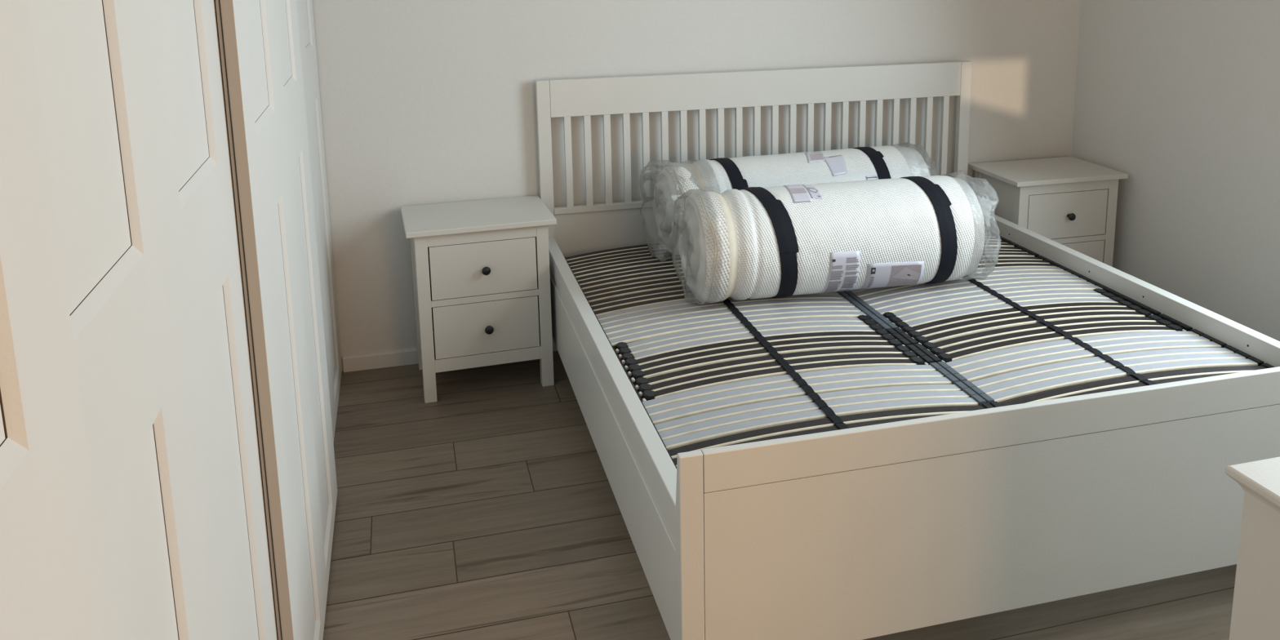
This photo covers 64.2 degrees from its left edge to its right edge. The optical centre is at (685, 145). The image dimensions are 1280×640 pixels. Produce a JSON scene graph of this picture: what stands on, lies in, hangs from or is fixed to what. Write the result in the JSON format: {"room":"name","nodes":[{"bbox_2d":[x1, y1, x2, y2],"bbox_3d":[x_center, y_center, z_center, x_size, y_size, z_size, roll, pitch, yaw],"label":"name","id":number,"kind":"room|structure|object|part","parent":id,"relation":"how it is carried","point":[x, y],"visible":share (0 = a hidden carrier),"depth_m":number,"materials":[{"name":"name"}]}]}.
{"room":"bedroom","nodes":[
{"label":"bedroom","id":0,"kind":"room"},
{"bbox_2d":[311,0,1080,371],"bbox_3d":[-0.182,-0.553,3.790,3.972,2.620,0.120,-4,11,-15],"label":"wall","id":1,"kind":"structure","parent":0,"point":[424,102],"depth_m":3.72,"materials":[{"name":"paint"}]},
{"bbox_2d":[342,347,418,372],"bbox_3d":[0.216,0.692,4.074,3.012,0.058,0.012,-4,11,-15],"label":"baseboard","id":2,"kind":"structure","parent":1,"relation":"attached to","point":[375,360],"depth_m":3.70,"materials":[{"name":"white wood"}]},
{"bbox_2d":[323,334,1236,639],"bbox_3d":[0.438,1.173,1.955,3.972,0.080,4.789,-4,11,-15],"label":"floor","id":3,"kind":"structure","parent":0,"point":[488,509],"depth_m":2.60,"materials":[{"name":"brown wood"}]},
{"bbox_2d":[0,0,342,639],"bbox_3d":[-0.997,0.007,1.487,0.659,2.420,3.981,-4,11,-15],"label":"wardrobe","id":4,"kind":"object","parent":3,"relation":"on","point":[171,367],"visible":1,"depth_m":1.11,"materials":[{"name":"wood"}]},
{"bbox_3d":[-0.303,0.261,0.230,0.018,2.364,1.073,-4,11,-15],"label":"door","id":5,"kind":"part","parent":4,"relation":"part of","materials":[{"name":"wood"}]},
{"bbox_3d":[-0.846,-0.100,2.109,0.018,2.364,1.071,-4,11,-15],"label":"door","id":6,"kind":"part","parent":4,"relation":"part of","materials":[{"name":"wood"}]},
{"bbox_3d":[-1.115,-0.259,2.944,0.018,2.364,1.064,-4,11,-15],"label":"door","id":7,"kind":"part","parent":4,"relation":"part of","materials":[{"name":"wood"}]},
{"bbox_2d":[400,195,556,403],"bbox_3d":[-0.716,0.525,3.569,0.490,0.600,0.369,-4,12,-17],"label":"nightstand","id":8,"kind":"object","parent":3,"relation":"on","point":[481,272],"visible":1,"depth_m":3.42,"materials":[{"name":"grey wood"}]},
{"bbox_3d":[-0.952,0.521,3.655,0.040,0.581,0.040,-4,12,-17],"label":"leg","id":9,"kind":"part","parent":8,"relation":"part of","materials":[{"name":"white wood"}]},
{"bbox_3d":[-0.915,0.497,3.506,0.012,0.478,0.251,-4,12,-17],"label":"panel","id":10,"kind":"part","parent":8,"relation":"part of","materials":[{"name":"white wood"}]},
{"bbox_3d":[-0.862,0.573,3.382,0.040,0.581,0.040,-4,12,-17],"label":"leg","id":11,"kind":"part","parent":8,"relation":"part of","materials":[{"name":"white wood"}]},
{"bbox_3d":[-0.718,0.701,3.618,0.357,0.010,0.287,-4,12,-17],"label":"panel","id":12,"kind":"part","parent":8,"relation":"part of","materials":[{"name":"white wood"}]},
{"bbox_3d":[-0.673,0.296,3.381,0.357,0.041,0.019,-4,12,-17],"label":"rail","id":13,"kind":"part","parent":8,"relation":"part of","materials":[{"name":"white wood"}]},
{"bbox_3d":[-0.672,0.408,3.403,0.349,0.182,0.016,-4,12,-17],"label":"drawer","id":14,"kind":"part","parent":8,"relation":"part of","materials":[{"name":"white wood"}]},
{"bbox_3d":[-0.671,0.509,3.423,0.357,0.021,0.019,-4,12,-17],"label":"rail","id":15,"kind":"part","parent":8,"relation":"part of","materials":[{"name":"white wood"}]},
{"bbox_3d":[-0.669,0.611,3.442,0.349,0.181,0.016,-4,12,-17],"label":"drawer","id":16,"kind":"part","parent":8,"relation":"part of","materials":[{"name":"white wood"}]},
{"bbox_3d":[-0.661,0.413,3.384,0.030,0.030,0.029,-4,12,-17],"label":"knob","id":17,"kind":"part","parent":8,"relation":"part of","materials":[{"name":"black metal"}]},
{"bbox_3d":[-0.668,0.723,3.465,0.357,0.044,0.019,-4,12,-17],"label":"rail","id":18,"kind":"part","parent":8,"relation":"part of","materials":[{"name":"white wood"}]},
{"bbox_3d":[-0.659,0.616,3.423,0.030,0.030,0.029,-4,12,-17],"label":"knob","id":19,"kind":"part","parent":8,"relation":"part of","materials":[{"name":"black metal"}]},
{"bbox_3d":[-0.484,0.545,3.502,0.040,0.581,0.040,-4,12,-17],"label":"leg","id":20,"kind":"part","parent":8,"relation":"part of","materials":[{"name":"white wood"}]},
{"bbox_2d":[535,61,1279,639],"bbox_3d":[0.570,0.395,3.046,1.745,1.028,1.986,-4,11,-15],"label":"frame","id":21,"kind":"object","parent":3,"relation":"on","point":[864,532],"visible":0.64,"depth_m":2.14,"materials":[{"name":"white paint"}]},
{"bbox_3d":[-0.507,0.269,3.754,0.047,1.028,0.029,-4,11,-15],"label":"post","id":22,"kind":"part","parent":21,"relation":"part of","materials":[{"name":"white paint"}]},
{"bbox_3d":[0.313,0.189,3.963,1.651,0.022,0.028,-4,11,-15],"label":"rail","id":23,"kind":"part","parent":21,"relation":"part of","materials":[{"name":"white paint"}]},
{"bbox_3d":[0.314,0.362,3.998,1.651,0.332,0.014,-4,11,-15],"label":"panel","id":24,"kind":"part","parent":21,"relation":"part of","materials":[{"name":"white paint"}]},
{"bbox_3d":[-0.252,0.542,2.853,0.039,0.070,1.911,-4,11,-15],"label":"rail","id":25,"kind":"part","parent":21,"relation":"part of","materials":[{"name":"white paint"}]},
{"bbox_3d":[-0.261,0.716,2.884,0.017,0.228,1.911,-4,11,-15],"label":"panel","id":26,"kind":"part","parent":21,"relation":"part of","materials":[{"name":"white paint"}]},
{"bbox_3d":[0.009,0.847,1.952,0.046,0.571,0.045,-4,11,-15],"label":"post","id":27,"kind":"part","parent":21,"relation":"part of","materials":[{"name":"white paint"}]},
{"bbox_3d":[0.307,-0.221,3.886,1.650,0.135,0.026,-4,11,-15],"label":"headboard","id":28,"kind":"part","parent":21,"relation":"part of","materials":[{"name":"white paint"}]},
{"bbox_2d":[564,242,993,468],"bbox_3d":[0.178,0.565,2.961,0.828,0.103,1.805,-4,11,-15],"label":"bed base","id":29,"kind":"object","parent":21,"relation":"in","point":[729,371],"visible":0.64,"depth_m":2.71,"materials":[{"name":"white wood"}]},
{"bbox_3d":[-0.202,0.612,2.865,0.025,0.057,1.805,-4,11,-15],"label":"frame rail","id":30,"kind":"part","parent":29,"relation":"part of","materials":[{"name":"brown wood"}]},
{"bbox_2d":[671,169,1001,304],"bbox_3d":[0.477,0.283,3.223,1.021,0.351,0.369,-3,11,-13],"label":"mattress","id":31,"kind":"object","parent":29,"relation":"on","point":[776,242],"visible":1,"depth_m":3.08,"materials":[{"name":"fabric"}]},
{"bbox_2d":[885,264,921,286],"bbox_3d":[0.680,0.401,3.162,0.121,0.093,0.076,-3,11,-13],"label":"label","id":32,"kind":"object","parent":31,"relation":"attached to","point":[896,275],"depth_m":3.14,"materials":[{"name":"white paper"}]},
{"bbox_3d":[0.685,0.396,3.143,0.100,0.060,0.027,-6,12,-25],"label":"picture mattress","id":33,"kind":"part","parent":31,"relation":"part of","materials":[{"name":"white paper"}]},
{"bbox_3d":[1.131,0.165,4.190,0.047,1.028,0.029,-4,11,-15],"label":"post","id":34,"kind":"part","parent":21,"relation":"part of","materials":[{"name":"white paint"}]},
{"bbox_3d":[0.829,0.556,2.111,1.652,0.080,0.020,-4,11,-15],"label":"footboard","id":35,"kind":"part","parent":21,"relation":"part of","materials":[{"name":"white paint"}]},
{"bbox_3d":[0.832,0.780,2.154,1.652,0.375,0.017,-4,11,-15],"label":"panel","id":36,"kind":"part","parent":21,"relation":"part of","materials":[{"name":"white paint"}]},
{"bbox_2d":[844,231,1275,407],"bbox_3d":[0.980,0.514,3.175,0.828,0.103,1.805,-4,11,-15],"label":"bed base","id":37,"kind":"object","parent":21,"relation":"in","point":[1037,317],"visible":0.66,"depth_m":2.88,"materials":[{"name":"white wood"}]},
{"bbox_2d":[639,142,937,261],"bbox_3d":[0.388,0.185,3.742,1.105,0.345,0.374,-4,12,-18],"label":"mattress","id":38,"kind":"object","parent":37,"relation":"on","point":[718,175],"visible":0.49,"depth_m":3.63,"materials":[{"name":"fabric"}]},
{"bbox_3d":[1.391,0.438,3.291,0.039,0.070,1.911,-4,11,-15],"label":"rail","id":39,"kind":"part","parent":21,"relation":"part of","materials":[{"name":"white paint"}]},
{"bbox_2d":[968,156,1128,266],"bbox_3d":[1.457,0.386,4.154,0.490,0.600,0.369,-4,11,-14],"label":"nightstand","id":40,"kind":"object","parent":3,"relation":"on","point":[1069,202],"visible":0.52,"depth_m":4.00,"materials":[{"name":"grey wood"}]},
{"bbox_3d":[1.226,0.379,4.254,0.040,0.581,0.040,-4,11,-14],"label":"leg","id":41,"kind":"part","parent":40,"relation":"part of","materials":[{"name":"white wood"}]},
{"bbox_3d":[1.254,0.355,4.103,0.012,0.478,0.251,-4,11,-14],"label":"panel","id":42,"kind":"part","parent":40,"relation":"part of","materials":[{"name":"white wood"}]},
{"bbox_3d":[1.300,0.432,3.977,0.040,0.581,0.040,-4,11,-14],"label":"leg","id":43,"kind":"part","parent":40,"relation":"part of","materials":[{"name":"white wood"}]},
{"bbox_3d":[1.492,0.269,3.986,0.349,0.182,0.016,-4,11,-14],"label":"drawer","id":44,"kind":"part","parent":40,"relation":"part of","materials":[{"name":"white wood"}]},
{"bbox_3d":[1.491,0.157,3.965,0.357,0.041,0.019,-4,11,-14],"label":"rail","id":45,"kind":"part","parent":40,"relation":"part of","materials":[{"name":"white wood"}]},
{"bbox_3d":[1.502,0.275,3.966,0.030,0.030,0.029,-4,11,-14],"label":"knob","id":46,"kind":"part","parent":40,"relation":"part of","materials":[{"name":"black metal"}]},
{"bbox_3d":[1.494,0.371,4.006,0.357,0.021,0.019,-4,11,-14],"label":"rail","id":47,"kind":"part","parent":40,"relation":"part of","materials":[{"name":"white wood"}]},
{"bbox_3d":[1.495,0.472,4.026,0.349,0.181,0.016,-4,11,-14],"label":"drawer","id":48,"kind":"part","parent":40,"relation":"part of","materials":[{"name":"white wood"}]},
{"bbox_3d":[1.684,0.409,4.074,0.040,0.581,0.040,-4,11,-14],"label":"leg","id":49,"kind":"part","parent":40,"relation":"part of","materials":[{"name":"white wood"}]},
{"bbox_2d":[1224,456,1279,639],"bbox_3d":[1.542,0.817,1.419,1.550,0.800,0.490,-4,11,-15],"label":"dresser","id":50,"kind":"object","parent":3,"relation":"on","point":[1255,611],"visible":1,"depth_m":1.35,"materials":[{"name":"white wood"}]},
{"bbox_2d":[1071,0,1279,341],"bbox_3d":[2.304,-0.261,2.146,0.100,2.620,4.450,-4,11,-15],"label":"wall","id":51,"kind":"structure","parent":0,"point":[1180,98],"depth_m":3.69,"materials":[{"name":"paint"}]}
]}

